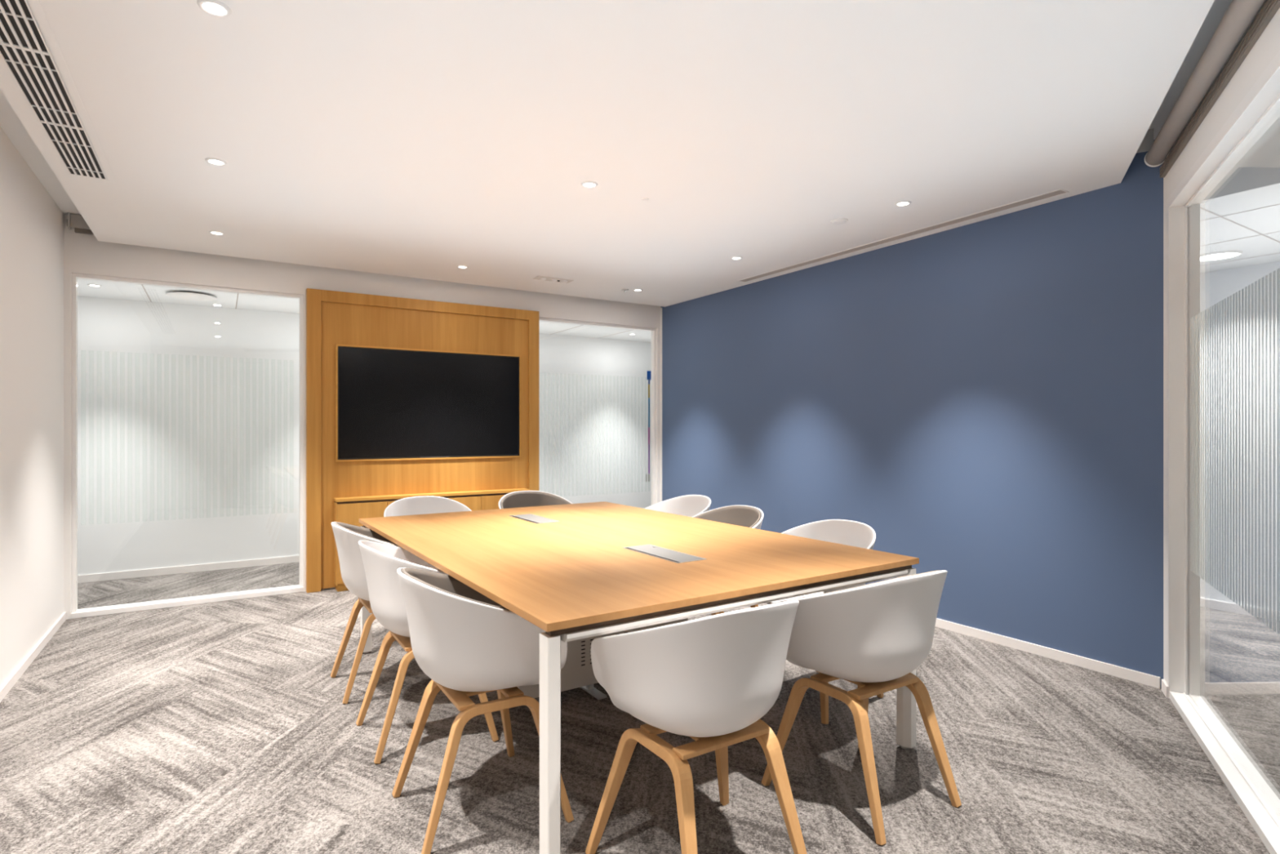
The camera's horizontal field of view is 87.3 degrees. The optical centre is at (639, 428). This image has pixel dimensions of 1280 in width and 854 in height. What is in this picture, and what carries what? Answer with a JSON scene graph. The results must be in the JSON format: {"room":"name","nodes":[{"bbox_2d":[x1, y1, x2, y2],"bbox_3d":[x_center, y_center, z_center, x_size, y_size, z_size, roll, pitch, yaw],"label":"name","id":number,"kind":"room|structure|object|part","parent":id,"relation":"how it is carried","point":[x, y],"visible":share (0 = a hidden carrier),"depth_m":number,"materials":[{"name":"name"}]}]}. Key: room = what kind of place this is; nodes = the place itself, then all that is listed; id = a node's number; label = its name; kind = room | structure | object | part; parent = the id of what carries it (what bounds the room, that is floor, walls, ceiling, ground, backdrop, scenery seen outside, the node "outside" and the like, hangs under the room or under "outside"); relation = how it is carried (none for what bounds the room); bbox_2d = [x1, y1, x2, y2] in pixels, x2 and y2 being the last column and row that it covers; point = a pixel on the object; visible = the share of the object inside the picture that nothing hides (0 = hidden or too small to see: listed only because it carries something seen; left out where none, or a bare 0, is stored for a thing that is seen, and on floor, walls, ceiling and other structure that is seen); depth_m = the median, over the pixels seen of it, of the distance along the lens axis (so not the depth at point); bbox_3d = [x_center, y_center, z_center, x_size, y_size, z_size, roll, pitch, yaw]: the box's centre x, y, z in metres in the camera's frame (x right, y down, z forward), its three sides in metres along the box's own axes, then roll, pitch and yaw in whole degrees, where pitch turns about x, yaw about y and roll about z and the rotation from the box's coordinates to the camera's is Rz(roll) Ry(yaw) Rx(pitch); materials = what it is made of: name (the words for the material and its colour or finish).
{"room":"office","nodes":[
{"label":"office","id":0,"kind":"room"},
{"bbox_2d":[0,126,63,687],"bbox_3d":[-2.063,-0.072,1.583,0.110,2.630,6.696,0,0,-32],"label":"wall","id":1,"kind":"structure","parent":0,"point":[32,223],"depth_m":3.57,"materials":[{"name":"white paint"}]},
{"bbox_2d":[0,611,66,702],"bbox_3d":[-2.011,1.218,1.615,0.012,0.050,6.475,0,0,-32],"label":"baseboard","id":2,"kind":"structure","parent":1,"relation":"attached to","point":[20,670],"depth_m":3.53,"materials":[{"name":"white paint"}]},
{"bbox_2d":[63,214,660,619],"bbox_3d":[-1.793,-0.072,5.641,4.664,2.630,0.110,0,0,-32],"label":"wall","id":3,"kind":"structure","parent":0,"point":[83,254],"depth_m":4.98,"materials":[{"name":"white paint"}]},
{"bbox_2d":[71,273,303,618],"bbox_3d":[-3.162,0.114,4.782,1.362,2.258,0.110,0,0,-32],"label":"window","id":4,"kind":"structure","parent":3,"relation":"in","point":[92,611],"depth_m":4.63,"materials":[{"name":"white metal"}]},
{"bbox_2d":[306,288,538,592],"bbox_3d":[-1.726,0.094,5.582,1.889,2.296,0.060,0,0,-32],"label":"wall","id":5,"kind":"structure","parent":3,"relation":"attached to","point":[334,319],"depth_m":5.40,"materials":[{"name":"brown wood"}]},
{"bbox_2d":[337,346,519,459],"bbox_3d":[-1.716,-0.194,5.598,1.490,0.878,0.040,0,0,-32],"label":"television","id":6,"kind":"object","parent":5,"relation":"attached to","point":[393,403],"visible":1,"depth_m":5.54,"materials":[{"name":"black"}]},
{"bbox_2d":[538,317,655,505],"bbox_3d":[-0.405,0.114,6.513,1.307,2.258,0.110,0,0,-32],"label":"window","id":7,"kind":"structure","parent":3,"relation":"in","point":[652,330],"depth_m":6.83,"materials":[{"name":"white metal"}]},
{"bbox_2d":[645,370,650,481],"bbox_3d":[0.085,-0.020,6.830,0.062,1.125,0.002,0,0,-32],"label":"door handle","id":8,"kind":"object","parent":7,"relation":"attached to","point":[648,372],"visible":1,"depth_m":6.83,"materials":[{"name":"blue"}]},
{"bbox_2d":[77,296,651,575],"bbox_3d":[-2.252,-0.057,6.875,9.500,2.600,0.100,0,0,-32],"label":"wall","id":9,"kind":"structure","parent":0,"point":[188,415],"depth_m":5.91,"materials":[{"name":"white glass"}]},
{"bbox_2d":[77,555,299,582],"bbox_3d":[-2.222,1.213,6.828,9.500,0.060,0.012,0,0,-32],"label":"baseboard","id":10,"kind":"structure","parent":9,"relation":"attached to","point":[244,563],"depth_m":5.76,"materials":[{"name":"white paint"}]},
{"bbox_2d":[141,284,631,337],"bbox_3d":[-2.249,-1.062,6.120,4.888,0.001,1.181,0,0,-32],"label":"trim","id":11,"kind":"structure","parent":9,"relation":"attached to","point":[141,284],"depth_m":5.63,"materials":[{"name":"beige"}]},
{"bbox_2d":[77,278,651,342],"bbox_3d":[-1.911,-1.087,6.332,9.500,0.050,1.183,0,0,-32],"label":"ceiling","id":12,"kind":"structure","parent":0,"point":[109,290],"depth_m":5.64,"materials":[{"name":"white paint"}]},
{"bbox_2d":[87,284,102,286],"bbox_3d":[-4.051,-1.059,4.984,0.086,0.006,0.086,0,0,-32],"label":"recessed light","id":13,"kind":"object","parent":12,"relation":"in","point":[91,285],"visible":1,"depth_m":4.98,"materials":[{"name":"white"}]},
{"bbox_2d":[165,290,217,301],"bbox_3d":[-3.556,-1.047,5.324,0.340,0.030,0.340,0,0,-32],"label":"ceiling light","id":14,"kind":"object","parent":12,"relation":"in","point":[189,295],"visible":1,"depth_m":5.27,"materials":[{"name":"white plastic"}]},
{"bbox_2d":[0,0,1214,306],"bbox_3d":[0.015,-1.305,2.933,4.482,0.164,6.251,0,0,-32],"label":"ceiling","id":15,"kind":"structure","parent":0,"point":[417,139],"depth_m":2.72,"materials":[{"name":"white paint"}]},
{"bbox_2d":[0,0,115,182],"bbox_3d":[-1.811,-1.220,1.877,0.200,0.006,3.305,0,0,-32],"label":"ceiling vent","id":16,"kind":"object","parent":15,"relation":"in","point":[28,66],"visible":1,"depth_m":2.42,"materials":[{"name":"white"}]},
{"bbox_2d":[196,0,231,17],"bbox_3d":[-1.237,-1.220,1.951,0.086,0.006,0.086,0,0,-32],"label":"recessed light","id":17,"kind":"object","parent":15,"relation":"in","point":[216,8],"visible":1,"depth_m":1.95,"materials":[{"name":"white"}]},
{"bbox_2d":[204,157,226,165],"bbox_3d":[-1.944,-1.220,3.077,0.086,0.006,0.086,0,0,-32],"label":"recessed light","id":18,"kind":"object","parent":15,"relation":"in","point":[213,161],"visible":1,"depth_m":3.07,"materials":[{"name":"white"}]},
{"bbox_2d":[208,231,224,235],"bbox_3d":[-2.649,-1.220,4.199,0.086,0.006,0.086,0,0,-32],"label":"recessed light","id":19,"kind":"object","parent":15,"relation":"in","point":[215,233],"visible":1,"depth_m":4.20,"materials":[{"name":"white"}]},
{"bbox_2d":[457,265,468,268],"bbox_3d":[-1.345,-1.220,5.083,0.086,0.006,0.086,0,0,-32],"label":"recessed light","id":20,"kind":"object","parent":15,"relation":"in","point":[458,266],"visible":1,"depth_m":5.08,"materials":[{"name":"white"}]},
{"bbox_2d":[533,275,573,283],"bbox_3d":[-0.713,-1.213,5.516,0.310,0.020,0.120,0,0,-32],"label":"panel","id":21,"kind":"object","parent":15,"relation":"attached to","point":[538,277],"visible":1,"depth_m":5.49,"materials":[{"name":"grey"}]},
{"bbox_2d":[580,181,597,187],"bbox_3d":[-0.254,-1.220,3.365,0.086,0.006,0.086,0,0,-32],"label":"recessed light","id":22,"kind":"object","parent":15,"relation":"in","point":[586,184],"visible":1,"depth_m":3.36,"materials":[{"name":"white"}]},
{"bbox_2d":[730,256,742,259],"bbox_3d":[0.692,-1.220,4.816,0.086,0.006,0.086,0,0,-32],"label":"recessed light","id":23,"kind":"object","parent":15,"relation":"in","point":[732,257],"visible":1,"depth_m":4.81,"materials":[{"name":"white"}]},
{"bbox_2d":[830,217,848,224],"bbox_3d":[1.176,-1.217,3.962,0.100,0.012,0.100,0,0,-32],"label":"smoke detector","id":24,"kind":"object","parent":15,"relation":"attached to","point":[836,221],"visible":1,"depth_m":3.94,"materials":[{"name":"white plastic"}]},
{"bbox_2d":[894,200,911,206],"bbox_3d":[1.430,-1.220,3.650,0.086,0.006,0.086,0,0,-32],"label":"recessed light","id":25,"kind":"object","parent":15,"relation":"in","point":[901,203],"visible":1,"depth_m":3.65,"materials":[{"name":"white"}]},
{"bbox_2d":[738,188,1069,282],"bbox_3d":[1.516,-1.221,4.518,0.082,0.004,2.520,0,0,-32],"label":"ceiling vent","id":26,"kind":"object","parent":15,"relation":"in","point":[1059,192],"visible":1,"depth_m":4.15,"materials":[{"name":"white metal"}]},
{"bbox_2d":[0,0,1232,214],"bbox_3d":[-0.042,-1.427,2.853,4.884,0.080,6.696,0,0,-32],"label":"ceiling","id":27,"kind":"structure","parent":0,"point":[10,122],"depth_m":3.00,"materials":[{"name":"white paint"}]},
{"bbox_2d":[66,212,93,235],"bbox_3d":[-1.760,-1.329,5.550,4.578,0.115,0.060,0,0,-32],"label":"roller blind","id":28,"kind":"object","parent":27,"relation":"attached to","point":[75,221],"visible":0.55,"depth_m":4.34,"materials":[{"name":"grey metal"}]},
{"bbox_3d":[-3.689,-1.338,4.339,0.012,0.097,0.060,0,0,-32],"label":"plate","id":29,"kind":"part","parent":28,"relation":"part of","materials":[{"name":"silver metal"}]},
{"bbox_2d":[0,561,1279,853],"bbox_3d":[0.787,1.268,3.447,11.000,0.050,13.000,0,0,-32],"label":"floor","id":30,"kind":"structure","parent":0,"point":[223,726],"depth_m":2.53,"materials":[{"name":"carpet"}]},
{"bbox_2d":[330,521,401,703],"bbox_3d":[-1.248,0.848,3.305,0.494,0.794,0.563,0,0,-32],"label":"armchair","id":31,"kind":"object","parent":30,"relation":"on","point":[347,536],"visible":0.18,"depth_m":3.11,"materials":[{"name":"white plastic"}]},
{"bbox_3d":[-1.337,1.046,3.457,0.461,0.398,0.114,0,0,-40],"label":"leg frame","id":32,"kind":"part","parent":31,"relation":"part of","materials":[{"name":"brown wood"}]},
{"bbox_3d":[-1.149,1.046,3.159,0.461,0.398,0.114,0,0,-24],"label":"leg frame","id":33,"kind":"part","parent":31,"relation":"part of","materials":[{"name":"brown wood"}]},
{"bbox_2d":[355,539,498,764],"bbox_3d":[-0.892,0.848,2.765,0.494,0.794,0.563,0,0,-32],"label":"armchair","id":34,"kind":"object","parent":30,"relation":"on","point":[381,562],"visible":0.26,"depth_m":2.57,"materials":[{"name":"white plastic"}]},
{"bbox_3d":[-0.980,1.046,2.918,0.461,0.398,0.114,0,0,-40],"label":"leg frame","id":35,"kind":"part","parent":34,"relation":"part of","materials":[{"name":"brown wood"}]},
{"bbox_3d":[-0.793,1.046,2.619,0.461,0.398,0.114,0,0,-24],"label":"leg frame","id":36,"kind":"part","parent":34,"relation":"part of","materials":[{"name":"brown wood"}]},
{"bbox_2d":[383,496,471,640],"bbox_3d":[-1.330,0.848,4.242,0.563,0.794,0.494,0,0,-32],"label":"armchair","id":37,"kind":"object","parent":30,"relation":"on","point":[413,505],"visible":0.09,"depth_m":4.43,"materials":[{"name":"white plastic"}]},
{"bbox_2d":[333,488,529,591],"bbox_3d":[-1.666,0.889,5.536,1.563,0.705,0.124,0,0,-32],"label":"sideboard","id":38,"kind":"object","parent":30,"relation":"on","point":[348,510],"visible":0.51,"depth_m":5.24,"materials":[{"name":"brown wood"}]},
{"bbox_3d":[-2.325,0.880,5.122,0.008,0.625,0.124,0,0,-32],"label":"panel","id":39,"kind":"part","parent":38,"relation":"part of","materials":[{"name":"brown wood"}]},
{"bbox_3d":[-2.140,0.878,5.177,0.362,0.604,0.020,0,0,-32],"label":"door","id":40,"kind":"part","parent":38,"relation":"part of","materials":[{"name":"brown wood"}]},
{"bbox_2d":[333,488,529,502],"bbox_3d":[-1.666,0.548,5.536,1.563,0.022,0.124,0,0,-32],"label":"countertop","id":41,"kind":"structure","parent":38,"relation":"on","point":[500,491],"depth_m":5.45,"materials":[{"name":"brown wood"}]},
{"bbox_3d":[-1.504,0.878,5.577,0.374,0.604,0.020,0,0,-32],"label":"door","id":42,"kind":"part","parent":38,"relation":"part of","materials":[{"name":"brown wood"}]},
{"bbox_3d":[-1.160,0.878,5.793,0.431,0.604,0.020,0,0,-32],"label":"door","id":43,"kind":"part","parent":38,"relation":"part of","materials":[{"name":"brown wood"}]},
{"bbox_2d":[391,567,573,853],"bbox_3d":[-0.540,0.848,2.221,0.494,0.794,0.563,0,0,-32],"label":"armchair","id":44,"kind":"object","parent":30,"relation":"on","point":[467,642],"visible":0.84,"depth_m":2.03,"materials":[{"name":"white plastic"}]},
{"bbox_3d":[-0.628,1.046,2.374,0.461,0.398,0.114,0,0,-40],"label":"leg frame","id":45,"kind":"part","parent":44,"relation":"part of","materials":[{"name":"brown wood"}]},
{"bbox_3d":[-0.441,1.046,2.075,0.461,0.398,0.114,0,0,-24],"label":"leg frame","id":46,"kind":"part","parent":44,"relation":"part of","materials":[{"name":"brown wood"}]},
{"bbox_2d":[498,490,573,508],"bbox_3d":[-0.703,0.848,4.636,0.563,0.794,0.494,0,0,-32],"label":"armchair","id":47,"kind":"object","parent":30,"relation":"on","point":[519,499],"visible":0.09,"depth_m":4.82,"materials":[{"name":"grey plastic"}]},
{"bbox_2d":[359,501,919,853],"bbox_3d":[-0.240,0.871,3.162,1.583,0.742,2.399,0,0,-33],"label":"conference table","id":48,"kind":"object","parent":30,"relation":"on","point":[580,573],"visible":0.87,"depth_m":2.50,"materials":[{"name":"brown wood"}]},
{"bbox_3d":[-1.517,0.887,3.715,0.049,0.687,0.054,0,0,-33],"label":"leg","id":49,"kind":"part","parent":48,"relation":"part of","materials":[{"name":"silver metal"}]},
{"bbox_3d":[-0.232,0.887,1.771,0.049,0.687,0.054,0,0,-33],"label":"leg","id":50,"kind":"part","parent":48,"relation":"part of","materials":[{"name":"silver metal"}]},
{"bbox_3d":[-0.156,0.963,3.144,0.330,0.280,0.001,0,0,-33],"label":"vent panel","id":51,"kind":"part","parent":48,"relation":"part of","materials":[{"name":"white metal"}]},
{"bbox_3d":[0.404,0.555,2.188,1.460,0.023,0.050,0,0,-33],"label":"rail","id":52,"kind":"part","parent":48,"relation":"part of","materials":[{"name":"silver metal"}]},
{"bbox_3d":[1.036,0.887,2.609,0.049,0.687,0.054,0,0,-33],"label":"leg","id":53,"kind":"part","parent":48,"relation":"part of","materials":[{"name":"silver metal"}]},
{"bbox_2d":[644,494,711,516],"bbox_3d":[0.205,0.848,4.392,0.494,0.794,0.563,0,0,-32],"label":"armchair","id":54,"kind":"object","parent":30,"relation":"on","point":[689,505],"visible":0.07,"depth_m":4.59,"materials":[{"name":"white plastic"}]},
{"bbox_2d":[585,600,807,853],"bbox_3d":[0.183,0.848,1.905,0.563,0.794,0.494,0,0,-32],"label":"armchair","id":55,"kind":"object","parent":30,"relation":"on","point":[711,680],"visible":1,"depth_m":1.73,"materials":[{"name":"white plastic"}]},
{"bbox_3d":[0.030,1.046,1.817,0.114,0.398,0.461,0,0,-40],"label":"leg frame","id":56,"kind":"part","parent":55,"relation":"part of","materials":[{"name":"brown wood"}]},
{"bbox_3d":[0.329,1.046,2.004,0.114,0.398,0.461,0,0,-24],"label":"leg frame","id":57,"kind":"part","parent":55,"relation":"part of","materials":[{"name":"brown wood"}]},
{"bbox_2d":[692,505,764,615],"bbox_3d":[0.430,0.848,3.771,0.494,0.794,0.563,0,0,-32],"label":"armchair","id":58,"kind":"object","parent":30,"relation":"on","point":[748,516],"visible":0.09,"depth_m":3.93,"materials":[{"name":"white plastic"}]},
{"bbox_3d":[0.534,1.046,3.606,0.456,0.398,0.137,0,0,-32],"label":"leg frame","id":59,"kind":"part","parent":58,"relation":"part of","materials":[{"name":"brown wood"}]},
{"bbox_2d":[765,519,884,724],"bbox_3d":[0.828,0.848,3.147,0.494,0.794,0.563,0,0,-32],"label":"armchair","id":60,"kind":"object","parent":30,"relation":"on","point":[848,532],"visible":0.11,"depth_m":3.27,"materials":[{"name":"white plastic"}]},
{"bbox_3d":[0.916,1.046,2.994,0.461,0.398,0.114,0,0,-40],"label":"leg frame","id":61,"kind":"part","parent":60,"relation":"part of","materials":[{"name":"brown wood"}]},
{"bbox_2d":[761,569,961,844],"bbox_3d":[0.766,0.848,2.289,0.563,0.794,0.494,0,0,-32],"label":"armchair","id":62,"kind":"object","parent":30,"relation":"on","point":[871,637],"visible":0.89,"depth_m":2.11,"materials":[{"name":"white plastic"}]},
{"bbox_3d":[0.613,1.046,2.201,0.114,0.398,0.461,0,0,-40],"label":"leg frame","id":63,"kind":"part","parent":62,"relation":"part of","materials":[{"name":"brown wood"}]},
{"bbox_3d":[0.912,1.046,2.388,0.114,0.398,0.461,0,0,-24],"label":"leg frame","id":64,"kind":"part","parent":62,"relation":"part of","materials":[{"name":"brown wood"}]},
{"bbox_2d":[660,139,1163,688],"bbox_3d":[1.371,-0.072,5.092,0.110,2.630,4.405,0,0,-32],"label":"wall","id":65,"kind":"structure","parent":0,"point":[985,397],"depth_m":3.99,"materials":[{"name":"blue paint"}]},
{"bbox_2d":[660,307,662,502],"bbox_3d":[0.216,0.010,6.821,0.006,2.466,0.027,0,0,-32],"label":"trim","id":66,"kind":"structure","parent":65,"relation":"attached to","point":[660,308],"depth_m":6.82,"materials":[{"name":"white paint"}]},
{"bbox_2d":[934,617,1160,688],"bbox_3d":[1.353,1.217,5.006,0.012,0.052,4.253,0,0,-32],"label":"baseboard","id":67,"kind":"structure","parent":65,"relation":"attached to","point":[1148,679],"depth_m":3.60,"materials":[{"name":"white paint"}]},
{"bbox_2d":[1163,0,1279,695],"bbox_3d":[1.515,-0.072,1.227,0.110,2.630,4.522,0,0,28],"label":"wall","id":68,"kind":"structure","parent":0,"point":[1267,46],"depth_m":3.06,"materials":[{"name":"white paint"}]},
{"bbox_2d":[1161,679,1169,697],"bbox_3d":[2.458,1.217,3.139,0.012,0.052,0.109,0,0,28],"label":"baseboard","id":69,"kind":"structure","parent":68,"relation":"attached to","point":[1165,688],"depth_m":3.11,"materials":[{"name":"white paint"}]},
{"bbox_2d":[1166,50,1279,853],"bbox_3d":[1.565,0.091,1.325,0.115,2.303,4.019,0,0,28],"label":"window","id":70,"kind":"structure","parent":68,"relation":"in","point":[1260,805],"depth_m":2.53,"materials":[{"name":"white metal"}]},
{"bbox_2d":[1136,0,1279,177],"bbox_3d":[1.491,-1.286,1.450,0.139,0.202,3.970,0,0,28],"label":"roller blind","id":71,"kind":"object","parent":70,"relation":"attached to","point":[1240,14],"visible":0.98,"depth_m":2.32,"materials":[{"name":"beige fabric"}]},
{"bbox_2d":[1200,116,1279,273],"bbox_3d":[3.703,-1.277,3.270,1.850,0.400,9.600,0,0,-32],"label":"ceiling","id":72,"kind":"structure","parent":0,"point":[1253,182],"depth_m":3.32,"materials":[{"name":"white paint"}]},
{"bbox_2d":[1200,250,1242,261],"bbox_3d":[3.596,-1.071,4.183,0.240,0.012,0.240,0,0,-32],"label":"recessed light","id":73,"kind":"object","parent":72,"relation":"in","point":[1222,255],"visible":0.75,"depth_m":4.15,"materials":[{"name":"white"}]},
{"bbox_2d":[1200,253,1239,260],"bbox_3d":[3.596,-1.072,4.183,0.210,0.010,0.210,0,0,-32],"label":"diffuser","id":74,"kind":"object","parent":73,"relation":"attached to","point":[1206,256],"depth_m":4.17,"materials":[{"name":"white plastic"}]},
{"bbox_2d":[1200,204,1279,266],"bbox_3d":[3.729,-1.076,3.228,1.848,0.002,9.500,0,0,-32],"label":"grid","id":75,"kind":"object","parent":72,"relation":"attached to","point":[1277,204],"depth_m":3.61,"materials":[{"name":"beige metal"}]},
{"bbox_2d":[1200,261,1279,610],"bbox_3d":[4.529,-0.107,3.789,0.100,2.700,9.600,0,0,-32],"label":"wall","id":76,"kind":"structure","parent":0,"point":[1215,286],"depth_m":4.49,"materials":[{"name":"white paint"}]},
{"bbox_2d":[1200,597,1276,620],"bbox_3d":[4.481,1.213,3.759,0.012,0.060,9.600,0,0,-32],"label":"baseboard","id":77,"kind":"structure","parent":76,"relation":"attached to","point":[1204,602],"depth_m":4.54,"materials":[{"name":"white paint"}]}
]}

